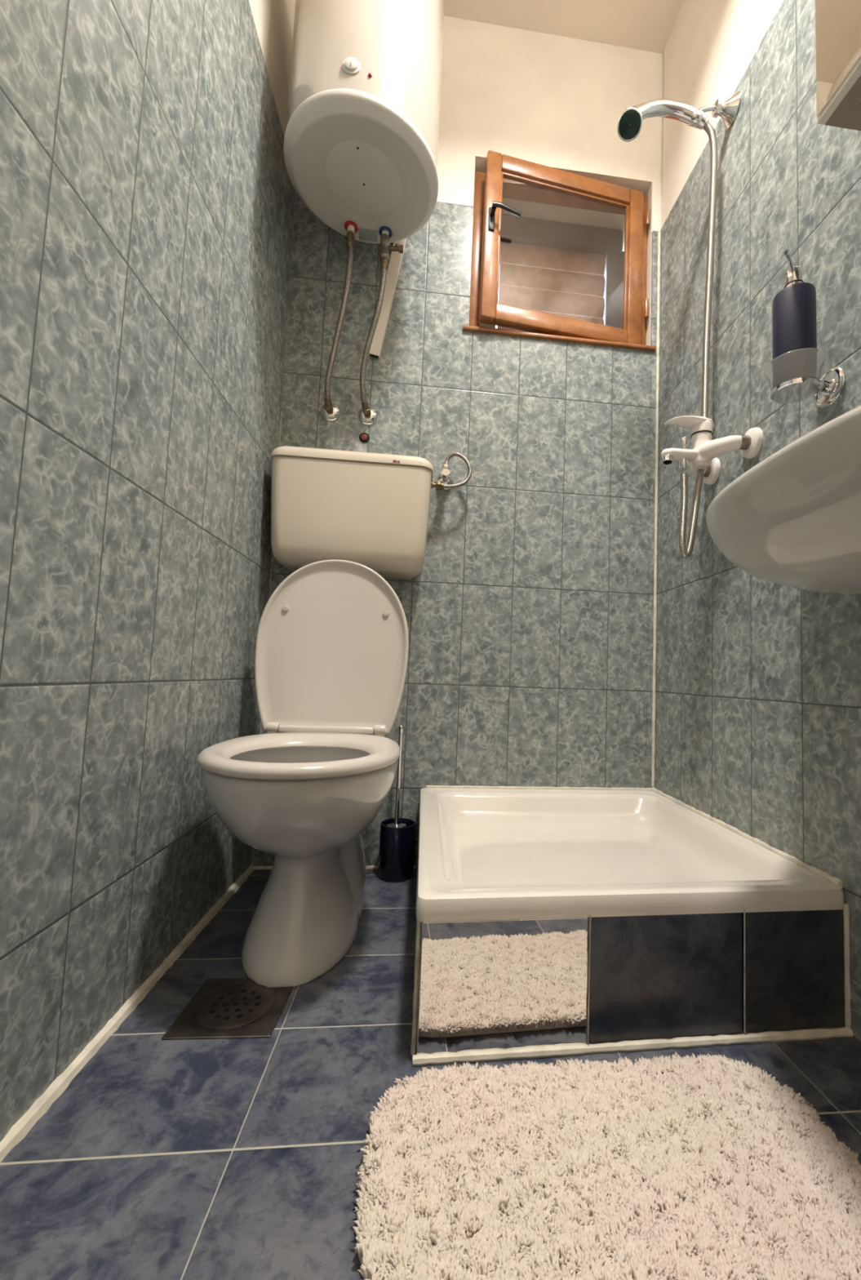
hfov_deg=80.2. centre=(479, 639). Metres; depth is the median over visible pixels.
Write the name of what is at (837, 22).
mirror
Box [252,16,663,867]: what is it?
wall
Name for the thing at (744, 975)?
trim
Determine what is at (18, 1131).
trim
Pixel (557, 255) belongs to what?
window
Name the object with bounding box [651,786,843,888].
trim
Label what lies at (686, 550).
shower hose
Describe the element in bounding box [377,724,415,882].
toilet brush
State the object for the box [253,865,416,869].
trim
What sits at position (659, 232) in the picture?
trim
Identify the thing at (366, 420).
rosette
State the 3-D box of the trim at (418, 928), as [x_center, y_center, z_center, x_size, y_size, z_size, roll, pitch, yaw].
[-0.092,0.498,0.734,0.007,0.188,0.007,1,-4,16]
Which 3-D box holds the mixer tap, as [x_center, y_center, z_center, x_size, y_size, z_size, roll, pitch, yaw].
[0.513,-0.463,1.199,0.174,0.124,0.225,2,-4,-6]
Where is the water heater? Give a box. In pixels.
[283,0,444,243]
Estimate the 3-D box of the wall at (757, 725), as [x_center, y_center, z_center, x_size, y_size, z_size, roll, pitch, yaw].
[0.727,-0.712,0.689,0.120,2.668,1.880,2,-4,-6]
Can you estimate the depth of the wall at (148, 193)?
0.74 m
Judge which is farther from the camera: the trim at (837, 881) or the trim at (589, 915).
the trim at (837, 881)
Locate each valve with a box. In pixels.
[379,233,403,260]
[435,464,454,490]
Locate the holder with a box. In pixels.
[764,347,846,408]
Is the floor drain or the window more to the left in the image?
the floor drain
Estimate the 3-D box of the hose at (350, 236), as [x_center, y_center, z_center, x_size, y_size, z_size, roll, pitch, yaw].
[-0.405,-0.901,1.448,0.036,0.471,0.133,5,-5,-35]
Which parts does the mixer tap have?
diverter knob, lever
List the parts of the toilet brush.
handle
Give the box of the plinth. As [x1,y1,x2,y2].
[413,909,845,1054]
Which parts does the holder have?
stem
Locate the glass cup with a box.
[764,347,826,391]
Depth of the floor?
0.62 m
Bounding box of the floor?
[0,867,860,1279]
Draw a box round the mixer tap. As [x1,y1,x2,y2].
[661,415,763,484]
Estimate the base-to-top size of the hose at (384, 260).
0.422 m
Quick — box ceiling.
[444,0,683,53]
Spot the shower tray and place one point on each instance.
(484, 854)
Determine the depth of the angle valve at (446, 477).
1.49 m
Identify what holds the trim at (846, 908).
attached to the wall at (757, 725)
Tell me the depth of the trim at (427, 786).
1.49 m
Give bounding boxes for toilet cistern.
[270,445,433,578]
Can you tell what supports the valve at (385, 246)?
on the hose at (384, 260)
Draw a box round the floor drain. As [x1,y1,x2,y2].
[161,977,293,1039]
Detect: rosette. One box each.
[320,402,340,422]
[357,406,377,426]
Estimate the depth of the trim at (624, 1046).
0.76 m
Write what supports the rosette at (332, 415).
attached to the wall at (529, 610)
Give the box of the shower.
[617,98,707,142]
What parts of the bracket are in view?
arm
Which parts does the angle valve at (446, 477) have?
plate, handle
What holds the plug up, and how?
attached to the wall at (529, 610)
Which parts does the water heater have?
service plate, casing, rating plate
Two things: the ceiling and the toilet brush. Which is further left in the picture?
the toilet brush
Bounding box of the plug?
[359,432,369,442]
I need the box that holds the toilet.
[197,560,408,987]
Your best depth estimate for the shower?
1.25 m
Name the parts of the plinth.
mirror panel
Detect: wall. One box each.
[0,0,295,1142]
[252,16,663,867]
[653,0,860,1040]
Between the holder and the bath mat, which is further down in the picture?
the bath mat
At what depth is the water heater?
1.20 m
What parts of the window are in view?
handle, sill, glass pane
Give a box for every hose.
[324,231,355,411]
[360,256,388,415]
[431,452,471,489]
[678,118,717,558]
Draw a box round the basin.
[706,405,860,595]
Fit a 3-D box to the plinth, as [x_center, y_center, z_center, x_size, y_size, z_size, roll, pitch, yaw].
[0.213,0.540,1.126,0.697,0.196,0.731,2,-4,-6]
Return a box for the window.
[462,150,656,351]
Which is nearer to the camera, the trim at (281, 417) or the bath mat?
the bath mat
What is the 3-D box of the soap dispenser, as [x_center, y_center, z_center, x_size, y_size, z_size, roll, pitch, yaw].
[0.552,-0.555,0.898,0.081,0.218,0.076,2,-4,-6]
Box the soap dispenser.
[772,249,817,359]
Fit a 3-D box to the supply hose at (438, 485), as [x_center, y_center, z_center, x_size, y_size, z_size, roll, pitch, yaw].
[-0.080,-0.493,1.479,0.116,0.122,0.041,2,-4,-6]
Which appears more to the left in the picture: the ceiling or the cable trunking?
the cable trunking
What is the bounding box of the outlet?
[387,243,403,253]
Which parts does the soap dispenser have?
spout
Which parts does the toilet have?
seat, bowl, lid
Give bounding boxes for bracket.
[688,90,741,129]
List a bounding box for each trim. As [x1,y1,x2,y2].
[0,865,253,1163]
[251,411,282,865]
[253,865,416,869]
[410,917,420,1055]
[412,1026,853,1066]
[426,785,651,790]
[586,915,591,1045]
[651,231,660,786]
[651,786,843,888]
[743,909,746,1035]
[843,903,851,1027]
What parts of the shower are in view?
handle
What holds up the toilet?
on the floor
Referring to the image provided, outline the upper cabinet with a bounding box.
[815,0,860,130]
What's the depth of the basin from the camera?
0.60 m
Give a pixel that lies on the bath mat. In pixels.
(702, 1167)
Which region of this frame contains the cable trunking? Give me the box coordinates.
[368,238,407,359]
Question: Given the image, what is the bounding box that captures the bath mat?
[351,1051,860,1279]
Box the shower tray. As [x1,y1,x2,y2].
[416,787,844,922]
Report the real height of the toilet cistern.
0.318 m
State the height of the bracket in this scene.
0.074 m
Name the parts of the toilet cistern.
cistern lid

